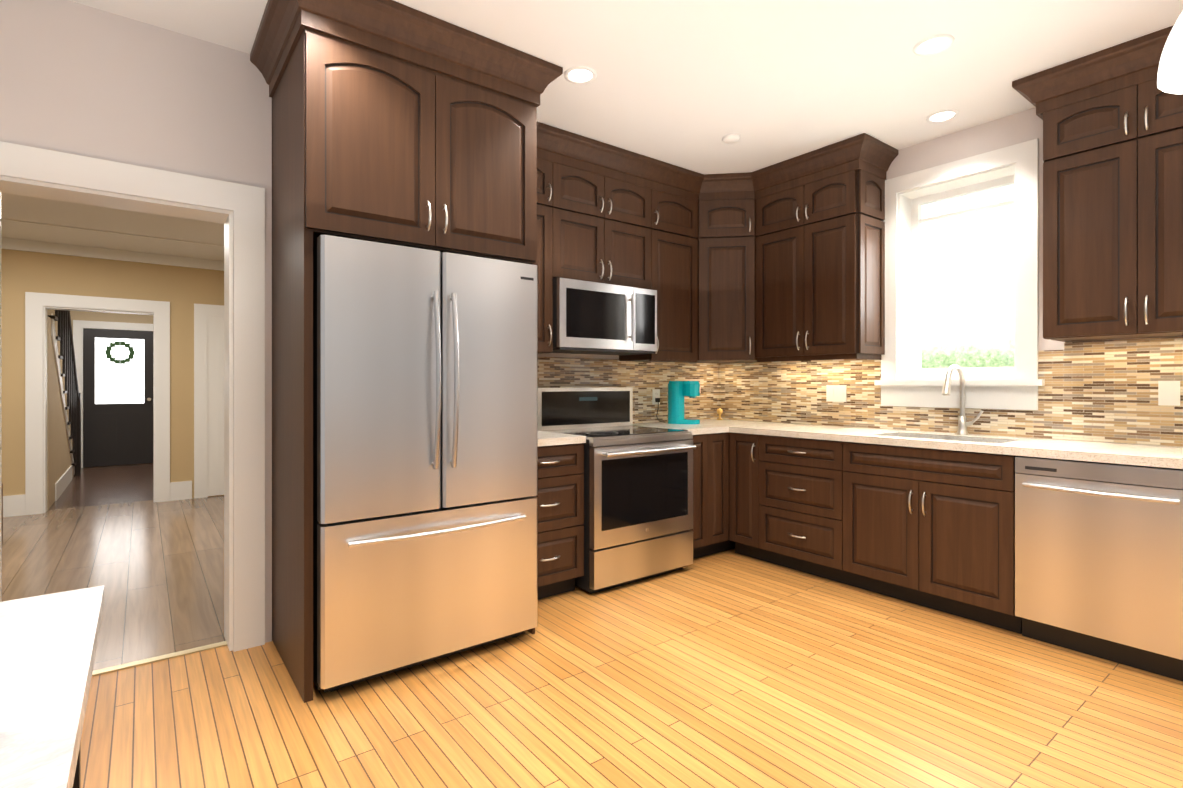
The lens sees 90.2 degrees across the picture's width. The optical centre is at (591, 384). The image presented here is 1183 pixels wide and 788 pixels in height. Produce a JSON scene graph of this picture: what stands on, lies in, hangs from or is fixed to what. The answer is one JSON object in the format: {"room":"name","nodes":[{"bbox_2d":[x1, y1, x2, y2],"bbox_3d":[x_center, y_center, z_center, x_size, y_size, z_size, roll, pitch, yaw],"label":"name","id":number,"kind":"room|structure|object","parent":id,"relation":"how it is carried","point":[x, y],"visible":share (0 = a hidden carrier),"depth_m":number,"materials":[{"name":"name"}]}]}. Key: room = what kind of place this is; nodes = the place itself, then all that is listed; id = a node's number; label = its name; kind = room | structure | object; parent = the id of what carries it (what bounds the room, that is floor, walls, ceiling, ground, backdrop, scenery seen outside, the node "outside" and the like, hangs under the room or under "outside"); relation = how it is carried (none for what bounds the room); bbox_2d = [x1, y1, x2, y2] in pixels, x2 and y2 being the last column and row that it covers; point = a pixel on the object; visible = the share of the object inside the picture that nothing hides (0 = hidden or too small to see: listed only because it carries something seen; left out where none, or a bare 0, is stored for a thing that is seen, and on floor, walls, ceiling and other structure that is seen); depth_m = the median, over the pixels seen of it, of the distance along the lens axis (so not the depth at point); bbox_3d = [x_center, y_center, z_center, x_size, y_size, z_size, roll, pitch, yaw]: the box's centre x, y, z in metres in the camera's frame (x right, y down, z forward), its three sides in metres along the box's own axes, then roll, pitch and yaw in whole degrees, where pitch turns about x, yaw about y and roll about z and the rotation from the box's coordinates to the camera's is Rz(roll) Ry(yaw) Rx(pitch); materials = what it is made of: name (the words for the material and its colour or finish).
{"room":"kitchen","nodes":[
{"label":"kitchen","id":0,"kind":"room"},
{"bbox_2d":[47,309,152,467],"bbox_3d":[-7.218,-0.069,8.794,2.550,2.550,0.150,0,0,-37],"label":"wall","id":1,"kind":"structure","parent":0,"point":[107,317],"depth_m":8.66,"materials":[{"name":"paint"}]},
{"bbox_2d":[73,320,152,467],"bbox_3d":[-7.051,0.136,8.815,1.060,2.140,0.019,0,0,-37],"label":"trim","id":2,"kind":"structure","parent":1,"relation":"attached to","point":[79,326],"depth_m":8.54,"materials":[{"name":"white wood"}]},
{"bbox_2d":[83,328,152,467],"bbox_3d":[-7.030,0.191,8.787,0.834,2.020,0.080,0,0,-37],"label":"front door","id":3,"kind":"structure","parent":1,"relation":"in","point":[117,397],"depth_m":8.77,"materials":[{"name":"grey paint"}]},
{"bbox_2d":[1,249,223,497],"bbox_3d":[-5.282,-0.067,5.555,4.900,2.550,0.150,0,0,-37],"label":"wall","id":4,"kind":"structure","parent":0,"point":[182,290],"depth_m":5.81,"materials":[{"name":"beige paint"}]},
{"bbox_2d":[1,237,223,516],"bbox_3d":[-5.271,-0.066,5.541,4.900,2.549,0.186,0,0,-37],"label":"trim","id":5,"kind":"structure","parent":4,"relation":"attached to","point":[208,400],"depth_m":6.06,"materials":[{"name":"white wood"}]},
{"bbox_2d":[1,193,223,260],"bbox_3d":[-4.002,-1.384,3.877,4.900,0.112,4.370,0,0,-37],"label":"ceiling","id":6,"kind":"structure","parent":0,"point":[42,220],"depth_m":5.06,"materials":[{"name":"white paint"}]},
{"bbox_2d":[0,0,271,642],"bbox_3d":[-3.068,-0.159,1.719,3.767,2.740,0.204,0,0,-37],"label":"wall","id":7,"kind":"structure","parent":0,"point":[81,79],"depth_m":2.48,"materials":[{"name":"paint"}]},
{"bbox_2d":[0,141,264,651],"bbox_3d":[-2.011,0.148,2.524,1.045,2.125,0.242,0,0,-37],"label":"trim","id":8,"kind":"structure","parent":7,"relation":"attached to","point":[240,215],"depth_m":2.68,"materials":[{"name":"white wood"}]},
{"bbox_2d":[2,463,1182,787],"bbox_3d":[-2.534,1.240,3.973,7.350,0.060,13.500,0,0,-37],"label":"floor","id":9,"kind":"structure","parent":0,"point":[730,669],"depth_m":2.30,"materials":[{"name":"brown wood"}]},
{"bbox_2d":[2,483,2,544],"bbox_3d":[-4.509,0.719,4.164,0.440,0.980,0.440,0,0,-37],"label":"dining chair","id":10,"kind":"object","parent":9,"relation":"on","point":[2,513],"visible":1,"depth_m":4.46,"materials":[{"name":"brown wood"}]},
{"bbox_2d":[0,585,103,787],"bbox_3d":[-0.944,0.747,-0.017,1.438,0.930,1.028,0,0,-37],"label":"countertop","id":11,"kind":"structure","parent":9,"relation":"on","point":[48,645],"depth_m":0.56,"materials":[{"name":"white stone"}]},
{"bbox_2d":[47,310,80,509],"bbox_3d":[-6.415,-0.264,6.496,1.020,2.944,2.700,0,0,-37],"label":"stairs","id":12,"kind":"structure","parent":9,"relation":"on","point":[63,460],"depth_m":6.54,"materials":[{"name":"paint"}]},
{"bbox_2d":[92,641,226,675],"bbox_3d":[-2.009,1.208,2.522,0.795,0.006,0.045,0,0,-37],"label":"transition strip","id":13,"kind":"object","parent":9,"relation":"on","point":[154,659],"visible":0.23,"depth_m":2.59,"materials":[{"name":"beige wood"}]},
{"bbox_2d":[313,235,537,691],"bbox_3d":[-0.881,0.322,2.829,0.960,1.774,0.963,0,0,-37],"label":"fridge","id":14,"kind":"object","parent":9,"relation":"on","point":[425,454],"visible":0.94,"depth_m":2.43,"materials":[{"name":"grey metal"}]},
{"bbox_2d":[535,443,583,599],"bbox_3d":[-0.409,0.772,3.480,0.483,0.875,0.655,0,0,-37],"label":"base cabinet","id":15,"kind":"object","parent":9,"relation":"on","point":[560,495],"visible":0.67,"depth_m":3.31,"materials":[{"name":"brown wood"}]},
{"bbox_2d":[538,431,585,445],"bbox_3d":[-0.414,0.314,3.488,0.485,0.039,0.622,0,0,-37],"label":"countertop","id":16,"kind":"structure","parent":15,"relation":"on","point":[545,438],"depth_m":3.33,"materials":[{"name":"stone"}]},
{"bbox_2d":[538,387,695,593],"bbox_3d":[0.152,0.615,3.830,0.816,1.190,0.750,0,0,-37],"label":"range","id":17,"kind":"object","parent":9,"relation":"on","point":[638,503],"visible":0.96,"depth_m":3.60,"materials":[{"name":"grey metal"}]},
{"bbox_2d":[690,432,1021,633],"bbox_3d":[1.375,0.772,3.786,1.055,0.875,2.333,0,0,-37],"label":"base cabinet","id":18,"kind":"object","parent":9,"relation":"on","point":[934,529],"visible":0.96,"depth_m":3.36,"materials":[{"name":"brown wood"}]},
{"bbox_2d":[633,422,729,434],"bbox_3d":[0.608,0.314,4.268,0.424,0.039,0.622,0,0,-37],"label":"countertop","id":19,"kind":"structure","parent":18,"relation":"on","point":[702,428],"depth_m":4.15,"materials":[{"name":"stone"}]},
{"bbox_2d":[668,381,700,423],"bbox_3d":[0.701,0.133,4.446,0.204,0.322,0.226,0,0,-37],"label":"coffee maker","id":20,"kind":"object","parent":19,"relation":"on","point":[678,391],"visible":1,"depth_m":4.40,"materials":[{"name":"teal plastic"}]},
{"bbox_2d":[700,419,1182,468],"bbox_3d":[1.926,0.404,3.406,0.626,0.219,3.590,0,0,-37],"label":"countertop","id":21,"kind":"structure","parent":18,"relation":"on","point":[1146,455],"depth_m":3.04,"materials":[{"name":"stone"}]},
{"bbox_2d":[716,408,722,419],"bbox_3d":[1.072,0.245,4.918,0.056,0.098,0.055,0,0,-37],"label":"brass ornament","id":22,"kind":"object","parent":21,"relation":"on","point":[719,411],"visible":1,"depth_m":4.90,"materials":[{"name":"brown metal"}]},
{"bbox_2d":[942,364,983,434],"bbox_3d":[2.124,0.088,3.379,0.277,0.413,0.137,0,0,-37],"label":"faucet","id":23,"kind":"object","parent":21,"relation":"on","point":[963,424],"visible":1,"depth_m":3.45,"materials":[{"name":"silver metal"}]},
{"bbox_2d":[1015,456,1182,680],"bbox_3d":[2.408,0.776,2.722,0.670,0.868,0.600,0,0,-37],"label":"dishwasher","id":24,"kind":"object","parent":9,"relation":"on","point":[1099,559],"visible":0.98,"depth_m":2.54,"materials":[{"name":"grey metal"}]},
{"bbox_2d":[70,0,1182,174],"bbox_3d":[0.434,-1.579,1.236,5.950,0.100,5.550,0,0,-37],"label":"ceiling","id":25,"kind":"structure","parent":0,"point":[688,84],"depth_m":2.74,"materials":[{"name":"white paint"}]},
{"bbox_2d":[564,66,596,83],"bbox_3d":[-0.055,-1.525,2.907,0.164,0.007,0.164,0,0,-37],"label":"recessed light","id":26,"kind":"object","parent":25,"relation":"in","point":[580,75],"visible":1,"depth_m":2.90,"materials":[{"name":"white"}]},
{"bbox_2d":[722,134,739,143],"bbox_3d":[0.865,-1.519,3.646,0.110,0.021,0.110,0,0,-37],"label":"recessed light","id":27,"kind":"object","parent":25,"relation":"attached to","point":[731,138],"visible":0.96,"depth_m":3.62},
{"bbox_2d":[913,34,954,55],"bbox_3d":[1.537,-1.525,2.650,0.164,0.007,0.164,0,0,-37],"label":"recessed light","id":28,"kind":"object","parent":25,"relation":"in","point":[933,45],"visible":1,"depth_m":2.64,"materials":[{"name":"white"}]},
{"bbox_2d":[926,109,958,122],"bbox_3d":[1.995,-1.526,3.351,0.164,0.007,0.164,0,0,-37],"label":"recessed light","id":29,"kind":"object","parent":25,"relation":"in","point":[942,116],"visible":1,"depth_m":3.35,"materials":[{"name":"white"}]},
{"bbox_2d":[1157,11,1182,93],"bbox_3d":[1.812,-1.208,1.614,0.380,0.639,0.380,0,0,-37],"label":"pendant light","id":30,"kind":"object","parent":25,"relation":"hanging from","point":[1170,75],"visible":1,"depth_m":1.69,"materials":[{"name":"white glass"}]},
{"bbox_2d":[538,353,718,423],"bbox_3d":[-0.259,-0.161,4.099,3.580,2.740,0.158,0,0,-37],"label":"wall","id":31,"kind":"structure","parent":0,"point":[643,379],"depth_m":4.48,"materials":[{"name":"tile"}]},
{"bbox_2d":[551,278,656,354],"bbox_3d":[0.017,-0.431,3.927,0.804,0.435,0.454,0,0,-37],"label":"over-the-range microwave","id":32,"kind":"object","parent":31,"relation":"attached to","point":[589,317],"visible":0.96,"depth_m":3.75,"materials":[{"name":"grey metal"}]},
{"bbox_2d":[652,389,664,422],"bbox_3d":[0.522,0.165,4.561,0.089,0.259,0.054,0,0,-37],"label":"electrical outlet","id":33,"kind":"object","parent":31,"relation":"attached to","point":[655,396],"visible":1,"depth_m":4.56,"materials":[{"name":"white plastic"}]},
{"bbox_2d":[686,169,765,362],"bbox_3d":[0.991,-0.855,4.312,0.372,1.348,0.372,0,0,-37],"label":"upper cabinet","id":34,"kind":"object","parent":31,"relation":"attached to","point":[726,213],"depth_m":4.31,"materials":[{"name":"brown wood"}]},
{"bbox_2d":[719,107,1182,446],"bbox_3d":[2.780,-0.160,3.026,0.268,2.740,5.550,0,0,-37],"label":"wall","id":35,"kind":"structure","parent":0,"point":[1100,391],"depth_m":3.32,"materials":[{"name":"tile"}]},
{"bbox_2d":[826,385,846,401],"bbox_3d":[1.733,0.061,4.171,0.008,0.118,0.150,0,0,-37],"label":"light switch","id":36,"kind":"object","parent":35,"relation":"attached to","point":[836,393],"visible":1,"depth_m":4.17,"materials":[{"name":"white plastic"}]},
{"bbox_2d":[874,138,1044,409],"bbox_3d":[2.267,-0.605,3.635,0.265,1.490,0.920,0,0,-37],"label":"window","id":37,"kind":"structure","parent":35,"relation":"in","point":[907,197],"depth_m":3.61,"materials":[{"name":"white wood"}]},
{"bbox_2d":[1012,25,1182,341],"bbox_3d":[2.642,-0.878,2.639,0.431,1.298,1.160,0,0,-37],"label":"upper cabinet","id":38,"kind":"object","parent":35,"relation":"attached to","point":[1111,118],"visible":0.98,"depth_m":2.73,"materials":[{"name":"brown wood"}]},
{"bbox_2d":[1158,381,1179,405],"bbox_3d":[2.764,0.040,2.819,0.008,0.118,0.075,0,0,-37],"label":"electrical outlet","id":39,"kind":"object","parent":35,"relation":"attached to","point":[1168,393],"visible":1,"depth_m":2.82,"materials":[{"name":"white plastic"}]},
{"label":"outside","id":40,"kind":"structure","parent":0,"visible":0},
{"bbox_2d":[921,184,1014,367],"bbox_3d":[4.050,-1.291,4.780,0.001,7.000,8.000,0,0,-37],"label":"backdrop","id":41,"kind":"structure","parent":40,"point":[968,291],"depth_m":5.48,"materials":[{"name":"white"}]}
]}

